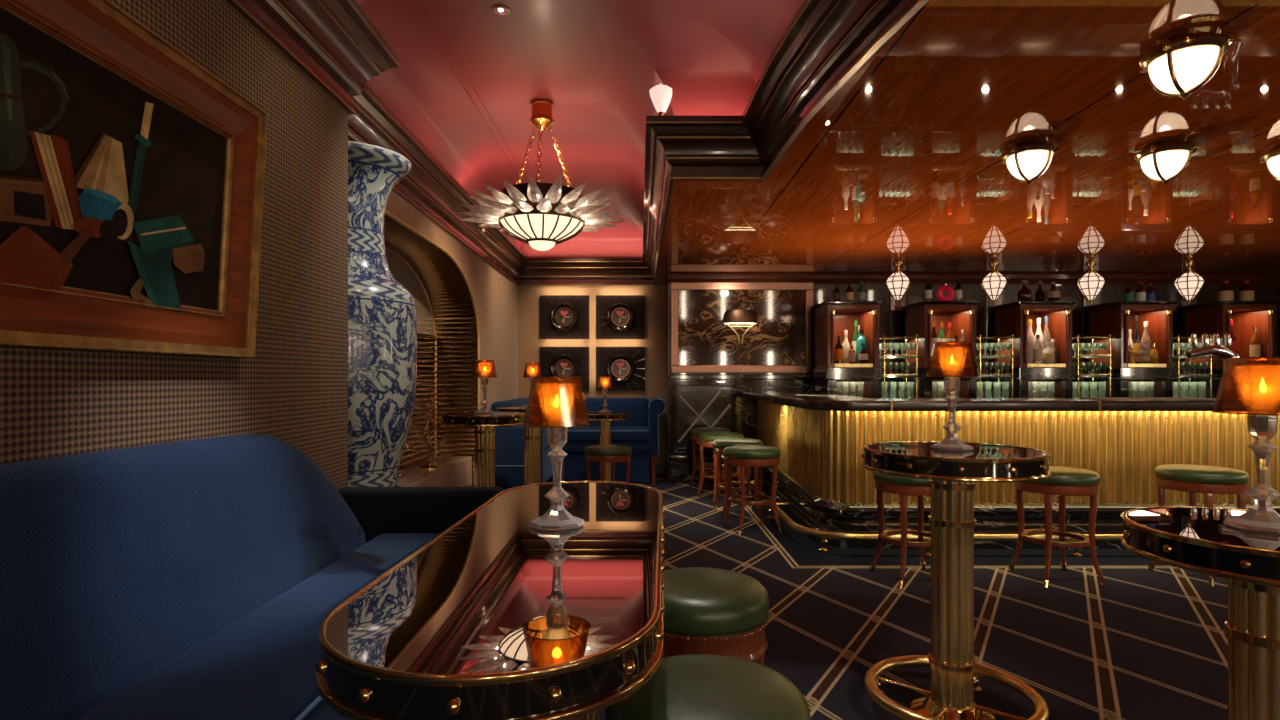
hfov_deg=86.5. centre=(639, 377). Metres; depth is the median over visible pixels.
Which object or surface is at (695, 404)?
panel
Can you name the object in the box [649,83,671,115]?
lamp
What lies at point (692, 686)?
stool
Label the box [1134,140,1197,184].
ceiling light
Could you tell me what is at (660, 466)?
baseboard
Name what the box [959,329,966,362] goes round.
bottle
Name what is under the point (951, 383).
candle lamp
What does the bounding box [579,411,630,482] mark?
cocktail table
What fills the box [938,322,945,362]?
bottle
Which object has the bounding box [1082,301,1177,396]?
display cabinet
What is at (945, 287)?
decanter
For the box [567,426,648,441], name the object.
seat cushion
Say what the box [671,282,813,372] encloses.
wall panel
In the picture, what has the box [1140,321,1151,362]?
bottle
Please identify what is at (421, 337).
trim
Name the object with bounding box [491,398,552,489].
sofa
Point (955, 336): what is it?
bottle
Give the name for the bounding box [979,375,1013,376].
glass shelf
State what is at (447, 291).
archway
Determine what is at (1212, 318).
display cabinet
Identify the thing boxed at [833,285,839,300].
bottle
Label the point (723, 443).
seat cushion
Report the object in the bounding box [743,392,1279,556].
bar counter
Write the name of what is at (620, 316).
bowl
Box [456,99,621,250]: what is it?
chandelier
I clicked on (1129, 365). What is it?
shelf
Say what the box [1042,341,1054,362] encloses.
bottle
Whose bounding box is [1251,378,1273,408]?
candle
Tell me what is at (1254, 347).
bottle
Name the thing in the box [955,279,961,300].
bottle
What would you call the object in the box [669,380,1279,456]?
trim
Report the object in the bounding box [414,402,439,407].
trim
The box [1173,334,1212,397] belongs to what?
glass rack
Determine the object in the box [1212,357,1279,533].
candle lamp
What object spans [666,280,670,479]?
wall
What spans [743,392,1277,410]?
countertop
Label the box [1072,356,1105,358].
glass shelf
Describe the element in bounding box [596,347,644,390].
wall art
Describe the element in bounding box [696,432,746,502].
bar stool
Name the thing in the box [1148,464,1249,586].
bar stool
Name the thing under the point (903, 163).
ceiling
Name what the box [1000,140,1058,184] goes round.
ceiling light
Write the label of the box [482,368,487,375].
candle
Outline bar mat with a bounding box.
[1080,397,1215,399]
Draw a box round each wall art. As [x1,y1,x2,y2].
[540,295,588,338]
[540,347,588,390]
[596,295,644,338]
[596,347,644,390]
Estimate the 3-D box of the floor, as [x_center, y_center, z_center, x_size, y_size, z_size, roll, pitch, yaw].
[2.600,1.245,2.850,10.400,0.050,12.100,0,0,0]
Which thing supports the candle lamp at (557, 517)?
on the cocktail table at (497, 616)
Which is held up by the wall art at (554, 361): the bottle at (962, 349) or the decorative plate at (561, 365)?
the decorative plate at (561, 365)
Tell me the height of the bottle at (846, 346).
0.367 m
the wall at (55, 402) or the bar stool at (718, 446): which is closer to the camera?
the wall at (55, 402)
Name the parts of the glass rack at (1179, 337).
post, post, rail, rail, post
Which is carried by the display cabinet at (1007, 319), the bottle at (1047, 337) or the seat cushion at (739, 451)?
the bottle at (1047, 337)
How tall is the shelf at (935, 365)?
0.045 m
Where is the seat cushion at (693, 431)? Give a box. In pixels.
[689,427,730,435]
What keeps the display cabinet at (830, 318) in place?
on the countertop
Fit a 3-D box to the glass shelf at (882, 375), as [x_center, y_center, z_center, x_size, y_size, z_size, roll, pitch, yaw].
[2.774,-0.017,7.380,0.364,0.022,0.300,0,0,0]
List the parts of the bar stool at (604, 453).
leg, leg, leg, leg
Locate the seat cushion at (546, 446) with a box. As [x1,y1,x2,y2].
[544,428,548,448]
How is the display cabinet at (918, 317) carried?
on the countertop
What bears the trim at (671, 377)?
attached to the wall at (915, 293)
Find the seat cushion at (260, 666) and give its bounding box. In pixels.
[73,533,439,719]
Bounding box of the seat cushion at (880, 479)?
[873,472,928,485]
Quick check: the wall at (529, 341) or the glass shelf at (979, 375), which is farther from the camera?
the wall at (529, 341)
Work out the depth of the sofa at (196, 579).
1.56 m
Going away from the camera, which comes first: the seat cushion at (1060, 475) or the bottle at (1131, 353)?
the seat cushion at (1060, 475)
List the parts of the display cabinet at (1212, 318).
leg panel, cornice, leg panel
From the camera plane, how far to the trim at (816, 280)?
7.94 m
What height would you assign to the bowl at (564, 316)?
0.370 m
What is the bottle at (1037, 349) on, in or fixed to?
on the display cabinet at (1007, 319)
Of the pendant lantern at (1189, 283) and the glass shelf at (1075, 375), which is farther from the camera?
the glass shelf at (1075, 375)
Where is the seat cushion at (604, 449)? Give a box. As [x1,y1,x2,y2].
[584,444,631,455]
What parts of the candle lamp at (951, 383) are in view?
stem, lamp shade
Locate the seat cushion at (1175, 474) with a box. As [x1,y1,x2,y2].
[1154,464,1249,484]
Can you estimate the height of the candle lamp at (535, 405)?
0.383 m
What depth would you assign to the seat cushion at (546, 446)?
7.29 m
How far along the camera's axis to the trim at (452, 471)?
5.68 m
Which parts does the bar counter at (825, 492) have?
foot rail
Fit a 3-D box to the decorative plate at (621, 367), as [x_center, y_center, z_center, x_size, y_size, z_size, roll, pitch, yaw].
[-0.245,-0.118,8.531,0.370,0.370,0.055,0,0,0]
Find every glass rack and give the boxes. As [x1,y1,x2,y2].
[879,334,917,397]
[976,334,1013,397]
[1072,334,1111,397]
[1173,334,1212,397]
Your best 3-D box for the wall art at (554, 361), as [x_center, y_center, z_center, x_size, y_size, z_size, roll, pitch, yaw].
[-0.950,-0.118,8.552,0.620,0.550,0.095,0,0,0]
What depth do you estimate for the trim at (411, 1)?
4.28 m
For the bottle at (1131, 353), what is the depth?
7.23 m
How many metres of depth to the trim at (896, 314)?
7.96 m
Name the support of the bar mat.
on the bar counter at (825, 492)
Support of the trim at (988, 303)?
attached to the wall at (915, 293)
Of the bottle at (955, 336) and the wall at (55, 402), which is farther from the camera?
the bottle at (955, 336)
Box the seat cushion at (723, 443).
[712,438,762,448]
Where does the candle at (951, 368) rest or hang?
on the candle lamp at (951, 383)
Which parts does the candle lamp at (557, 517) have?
lamp shade, stem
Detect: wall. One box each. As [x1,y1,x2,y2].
[0,0,347,489]
[386,191,517,409]
[518,285,665,461]
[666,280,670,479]
[668,284,1276,481]
[1277,283,1279,374]
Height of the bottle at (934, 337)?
0.454 m
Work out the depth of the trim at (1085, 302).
7.96 m
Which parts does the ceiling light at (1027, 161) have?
globe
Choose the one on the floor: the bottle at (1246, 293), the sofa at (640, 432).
the sofa at (640, 432)
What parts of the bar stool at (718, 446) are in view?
leg, leg, foot trim, leg, leg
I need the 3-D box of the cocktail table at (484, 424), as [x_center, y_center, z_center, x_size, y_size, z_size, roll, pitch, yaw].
[-1.117,0.738,4.900,0.611,0.965,0.611,0,0,-14]
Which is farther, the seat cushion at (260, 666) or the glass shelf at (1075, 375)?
the glass shelf at (1075, 375)
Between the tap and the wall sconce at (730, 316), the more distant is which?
the wall sconce at (730, 316)
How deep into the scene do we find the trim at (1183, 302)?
7.96 m
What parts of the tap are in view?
tap handle, tap handle, arm, tap handle, tap handle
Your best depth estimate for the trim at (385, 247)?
6.41 m
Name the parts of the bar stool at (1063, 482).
leg, leg, foot trim, leg, nailhead trim, leg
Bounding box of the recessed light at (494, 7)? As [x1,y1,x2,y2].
[491,5,509,15]
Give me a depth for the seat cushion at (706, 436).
6.70 m
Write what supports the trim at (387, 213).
attached to the wall at (495, 295)
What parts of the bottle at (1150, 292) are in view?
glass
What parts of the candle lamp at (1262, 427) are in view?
lamp shade, stem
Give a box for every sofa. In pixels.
[0,434,503,719]
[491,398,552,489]
[561,397,665,484]
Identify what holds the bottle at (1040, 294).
on the display cabinet at (1007, 319)
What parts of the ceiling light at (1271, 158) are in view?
globe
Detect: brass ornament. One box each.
[397,443,409,486]
[420,395,442,469]
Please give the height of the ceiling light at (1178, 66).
0.195 m
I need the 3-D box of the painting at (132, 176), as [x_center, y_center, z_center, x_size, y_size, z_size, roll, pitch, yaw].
[-1.237,-0.456,1.435,0.103,0.786,1.470,0,0,0]
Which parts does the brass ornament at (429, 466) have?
stem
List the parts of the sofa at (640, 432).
leg, backrest, leg, armrest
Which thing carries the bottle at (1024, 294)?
on the display cabinet at (1007, 319)
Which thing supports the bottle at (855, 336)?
on the display cabinet at (830, 318)
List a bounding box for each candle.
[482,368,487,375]
[549,395,564,420]
[946,356,957,373]
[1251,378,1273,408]
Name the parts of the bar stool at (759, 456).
leg, leg, foot trim, leg, leg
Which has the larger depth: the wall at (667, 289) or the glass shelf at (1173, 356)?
the wall at (667, 289)
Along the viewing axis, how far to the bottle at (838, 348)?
7.25 m
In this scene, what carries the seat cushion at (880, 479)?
on the bar stool at (904, 487)
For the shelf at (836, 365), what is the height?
0.045 m
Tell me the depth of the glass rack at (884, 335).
7.24 m
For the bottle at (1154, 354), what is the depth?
7.23 m
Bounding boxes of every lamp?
[472,360,496,413]
[523,363,542,407]
[523,377,590,529]
[599,376,610,412]
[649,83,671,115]
[926,341,978,450]
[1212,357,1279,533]
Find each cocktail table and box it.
[315,481,664,719]
[441,411,524,486]
[497,406,567,484]
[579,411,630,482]
[861,441,1050,719]
[1120,506,1279,719]
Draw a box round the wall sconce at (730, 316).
[723,310,756,343]
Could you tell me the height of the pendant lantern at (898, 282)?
0.435 m
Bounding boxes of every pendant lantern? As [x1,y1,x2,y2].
[885,263,910,304]
[981,263,1007,304]
[1076,263,1105,304]
[1173,263,1204,304]
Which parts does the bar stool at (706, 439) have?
leg, leg, leg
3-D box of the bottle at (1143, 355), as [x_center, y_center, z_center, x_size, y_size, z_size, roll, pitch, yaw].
[5.358,-0.263,7.240,0.121,0.214,0.121,0,0,0]
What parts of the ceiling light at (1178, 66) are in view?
globe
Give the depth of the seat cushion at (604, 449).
5.85 m
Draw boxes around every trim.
[225,0,928,285]
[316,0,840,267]
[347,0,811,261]
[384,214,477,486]
[385,209,479,410]
[385,247,436,455]
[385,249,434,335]
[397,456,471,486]
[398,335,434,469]
[399,336,437,465]
[409,0,626,222]
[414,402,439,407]
[417,332,439,338]
[422,0,627,221]
[668,277,1279,283]
[669,375,1279,379]
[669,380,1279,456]
[890,293,905,397]
[985,293,1001,397]
[1082,294,1098,396]
[1180,295,1196,396]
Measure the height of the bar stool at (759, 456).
0.675 m
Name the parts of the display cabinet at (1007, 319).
leg panel, cornice, leg panel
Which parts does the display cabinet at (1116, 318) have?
leg panel, cornice, leg panel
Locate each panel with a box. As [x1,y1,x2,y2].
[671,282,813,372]
[672,381,735,451]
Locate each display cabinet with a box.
[811,301,882,397]
[900,301,979,397]
[989,301,1076,397]
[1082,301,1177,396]
[1176,301,1279,397]
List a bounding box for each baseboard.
[650,462,665,474]
[669,456,753,482]
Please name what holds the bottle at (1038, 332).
on the display cabinet at (1007, 319)
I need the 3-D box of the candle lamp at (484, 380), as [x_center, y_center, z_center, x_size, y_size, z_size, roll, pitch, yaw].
[-1.117,0.063,4.900,0.176,0.383,0.176,0,0,-11]
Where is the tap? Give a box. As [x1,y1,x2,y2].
[1186,333,1239,398]
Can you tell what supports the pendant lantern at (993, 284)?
hanging from the ceiling at (903, 163)
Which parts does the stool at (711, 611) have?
nailhead trim, leg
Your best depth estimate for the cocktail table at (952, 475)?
2.39 m
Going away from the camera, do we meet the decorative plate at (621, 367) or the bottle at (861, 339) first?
the bottle at (861, 339)
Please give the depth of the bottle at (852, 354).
7.25 m
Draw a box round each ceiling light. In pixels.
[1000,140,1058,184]
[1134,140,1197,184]
[1139,31,1233,99]
[1259,146,1279,180]
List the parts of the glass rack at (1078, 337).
post, rail, post, rail, post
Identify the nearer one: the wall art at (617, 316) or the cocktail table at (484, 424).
the cocktail table at (484, 424)
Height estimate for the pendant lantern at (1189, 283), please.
0.435 m
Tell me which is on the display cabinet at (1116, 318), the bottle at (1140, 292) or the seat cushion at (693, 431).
the bottle at (1140, 292)
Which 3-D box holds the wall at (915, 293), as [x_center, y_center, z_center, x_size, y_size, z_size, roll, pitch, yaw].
[3.965,-0.005,8.030,7.270,2.450,0.060,0,0,0]
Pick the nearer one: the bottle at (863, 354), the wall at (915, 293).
the bottle at (863, 354)
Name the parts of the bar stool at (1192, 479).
leg, leg, nailhead trim, leg, leg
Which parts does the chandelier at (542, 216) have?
chain, chain, lamp shade, chain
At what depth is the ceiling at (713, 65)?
3.99 m
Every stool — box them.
[584,444,631,482]
[605,654,810,719]
[662,567,768,665]
[689,427,730,489]
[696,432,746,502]
[712,438,763,517]
[721,445,782,536]
[869,472,930,588]
[1008,466,1106,587]
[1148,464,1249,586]
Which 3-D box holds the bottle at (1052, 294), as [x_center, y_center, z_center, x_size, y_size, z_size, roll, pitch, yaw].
[4.421,-0.926,7.280,0.131,0.220,0.131,0,0,0]
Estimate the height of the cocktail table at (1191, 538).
0.855 m
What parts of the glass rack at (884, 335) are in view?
post, rail, rail, post, post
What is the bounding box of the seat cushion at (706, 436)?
[698,432,743,441]
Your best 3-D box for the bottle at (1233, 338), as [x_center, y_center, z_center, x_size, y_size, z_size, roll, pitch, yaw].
[6.388,-0.394,7.350,0.089,0.476,0.089,0,0,0]
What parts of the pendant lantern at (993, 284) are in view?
glass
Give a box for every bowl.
[550,302,578,331]
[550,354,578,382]
[606,302,634,331]
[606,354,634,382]
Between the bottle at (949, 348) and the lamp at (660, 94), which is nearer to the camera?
the lamp at (660, 94)
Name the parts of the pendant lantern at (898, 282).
glass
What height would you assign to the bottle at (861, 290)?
0.219 m
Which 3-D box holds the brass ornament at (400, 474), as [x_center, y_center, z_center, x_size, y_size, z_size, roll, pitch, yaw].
[-1.489,0.759,4.141,0.185,0.921,0.161,0,0,0]
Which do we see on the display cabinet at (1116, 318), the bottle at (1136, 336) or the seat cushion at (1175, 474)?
the bottle at (1136, 336)
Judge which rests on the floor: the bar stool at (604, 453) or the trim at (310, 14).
the bar stool at (604, 453)
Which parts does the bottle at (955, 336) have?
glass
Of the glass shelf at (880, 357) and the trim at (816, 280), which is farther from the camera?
the trim at (816, 280)
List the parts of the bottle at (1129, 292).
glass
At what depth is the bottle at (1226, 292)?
7.26 m
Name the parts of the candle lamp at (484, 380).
stem, lamp shade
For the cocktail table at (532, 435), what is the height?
0.965 m
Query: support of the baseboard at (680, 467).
attached to the wall at (915, 293)
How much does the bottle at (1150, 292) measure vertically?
0.199 m
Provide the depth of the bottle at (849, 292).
7.27 m
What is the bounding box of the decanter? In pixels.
[937,281,953,300]
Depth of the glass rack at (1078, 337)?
7.24 m
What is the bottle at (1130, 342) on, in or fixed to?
on the display cabinet at (1116, 318)
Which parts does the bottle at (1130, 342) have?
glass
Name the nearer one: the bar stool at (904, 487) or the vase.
the vase
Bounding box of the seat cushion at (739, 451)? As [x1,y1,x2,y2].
[723,445,780,458]
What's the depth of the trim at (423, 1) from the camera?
4.27 m
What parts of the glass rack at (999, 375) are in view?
post, rail, rail, post, post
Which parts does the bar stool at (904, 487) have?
leg, leg, foot trim, leg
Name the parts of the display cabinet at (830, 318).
leg panel, cornice, leg panel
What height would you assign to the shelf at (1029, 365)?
0.045 m
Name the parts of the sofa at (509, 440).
backrest, armrest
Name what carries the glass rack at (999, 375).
on the countertop
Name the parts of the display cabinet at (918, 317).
leg panel, cornice, leg panel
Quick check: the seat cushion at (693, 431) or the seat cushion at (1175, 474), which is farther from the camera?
the seat cushion at (693, 431)
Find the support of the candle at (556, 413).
on the candle lamp at (557, 517)
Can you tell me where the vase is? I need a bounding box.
[348,141,416,486]
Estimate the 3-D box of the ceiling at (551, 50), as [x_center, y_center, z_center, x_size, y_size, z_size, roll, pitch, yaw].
[0.550,-1.900,2.950,5.300,0.040,12.100,0,0,0]
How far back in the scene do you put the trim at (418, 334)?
6.09 m
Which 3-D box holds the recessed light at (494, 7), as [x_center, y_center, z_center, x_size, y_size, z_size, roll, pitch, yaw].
[-0.710,-1.875,3.470,0.096,0.008,0.096,0,0,0]
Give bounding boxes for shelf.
[834,363,872,367]
[879,356,917,358]
[882,375,917,376]
[932,363,969,367]
[976,356,1013,358]
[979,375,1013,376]
[1027,363,1065,367]
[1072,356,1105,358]
[1075,375,1111,375]
[1127,363,1165,367]
[1173,356,1203,358]
[1239,363,1268,367]
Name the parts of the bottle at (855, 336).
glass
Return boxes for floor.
[546,475,1227,719]
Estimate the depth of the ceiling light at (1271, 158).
3.49 m
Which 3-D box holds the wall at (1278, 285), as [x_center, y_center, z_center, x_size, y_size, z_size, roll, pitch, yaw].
[7.530,-0.005,2.500,0.060,2.450,11.000,0,0,0]
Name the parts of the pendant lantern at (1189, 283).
glass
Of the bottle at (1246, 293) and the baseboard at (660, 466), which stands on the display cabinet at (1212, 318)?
the bottle at (1246, 293)
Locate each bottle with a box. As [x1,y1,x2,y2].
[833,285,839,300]
[835,336,842,362]
[842,330,850,362]
[846,283,852,300]
[848,346,855,362]
[852,321,858,351]
[856,329,866,362]
[858,281,864,300]
[859,343,867,362]
[925,279,931,300]
[931,321,938,362]
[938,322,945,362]
[945,322,954,362]
[954,335,958,362]
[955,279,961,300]
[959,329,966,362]
[1017,280,1031,300]
[1027,319,1034,362]
[1033,335,1042,362]
[1034,318,1043,362]
[1035,280,1045,300]
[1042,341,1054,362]
[1043,316,1050,348]
[1046,281,1059,300]
[1050,339,1057,362]
[1124,283,1133,300]
[1128,329,1133,349]
[1128,345,1135,362]
[1132,316,1140,362]
[1135,281,1145,300]
[1136,343,1149,362]
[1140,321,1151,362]
[1146,283,1154,300]
[1150,343,1158,362]
[1218,280,1233,300]
[1230,320,1235,350]
[1239,280,1253,300]
[1249,326,1260,362]
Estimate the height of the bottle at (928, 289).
0.249 m
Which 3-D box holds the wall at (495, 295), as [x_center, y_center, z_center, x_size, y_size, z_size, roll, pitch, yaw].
[-1.570,-0.030,6.200,0.060,2.500,4.800,0,0,0]
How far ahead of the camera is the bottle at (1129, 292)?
7.27 m
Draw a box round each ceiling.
[356,0,803,258]
[416,0,706,220]
[656,0,1279,284]
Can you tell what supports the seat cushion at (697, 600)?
on the stool at (711, 611)
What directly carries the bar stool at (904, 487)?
on the floor
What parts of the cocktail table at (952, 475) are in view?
ring post, ring arm, ring arm, ring post, ring arm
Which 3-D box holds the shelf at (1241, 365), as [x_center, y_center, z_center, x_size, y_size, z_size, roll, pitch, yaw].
[6.448,-0.133,7.447,0.410,0.045,0.505,0,0,0]
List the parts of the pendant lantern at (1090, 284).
glass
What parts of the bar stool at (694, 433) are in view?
leg, leg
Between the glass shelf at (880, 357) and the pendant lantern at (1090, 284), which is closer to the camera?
the pendant lantern at (1090, 284)
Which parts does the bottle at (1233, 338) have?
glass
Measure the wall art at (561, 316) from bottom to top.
0.550 m
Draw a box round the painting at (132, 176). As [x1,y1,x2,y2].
[0,0,267,357]
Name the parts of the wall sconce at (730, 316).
lamp shade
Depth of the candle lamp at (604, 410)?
7.18 m
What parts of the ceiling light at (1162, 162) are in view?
globe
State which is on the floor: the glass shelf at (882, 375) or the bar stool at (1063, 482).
the bar stool at (1063, 482)
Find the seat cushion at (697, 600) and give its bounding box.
[664,567,768,633]
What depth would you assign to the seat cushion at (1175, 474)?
4.07 m
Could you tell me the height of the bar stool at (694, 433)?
0.675 m
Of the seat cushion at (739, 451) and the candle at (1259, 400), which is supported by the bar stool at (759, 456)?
the seat cushion at (739, 451)
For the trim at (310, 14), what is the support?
attached to the ceiling at (713, 65)
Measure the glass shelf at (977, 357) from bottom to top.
0.022 m
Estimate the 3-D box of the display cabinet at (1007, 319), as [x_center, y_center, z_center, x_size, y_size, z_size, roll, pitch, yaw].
[4.304,-0.291,7.482,0.610,1.048,0.636,0,0,0]
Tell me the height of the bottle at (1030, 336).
0.476 m
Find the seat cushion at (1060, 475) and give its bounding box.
[1029,466,1100,485]
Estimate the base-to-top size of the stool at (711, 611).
0.518 m

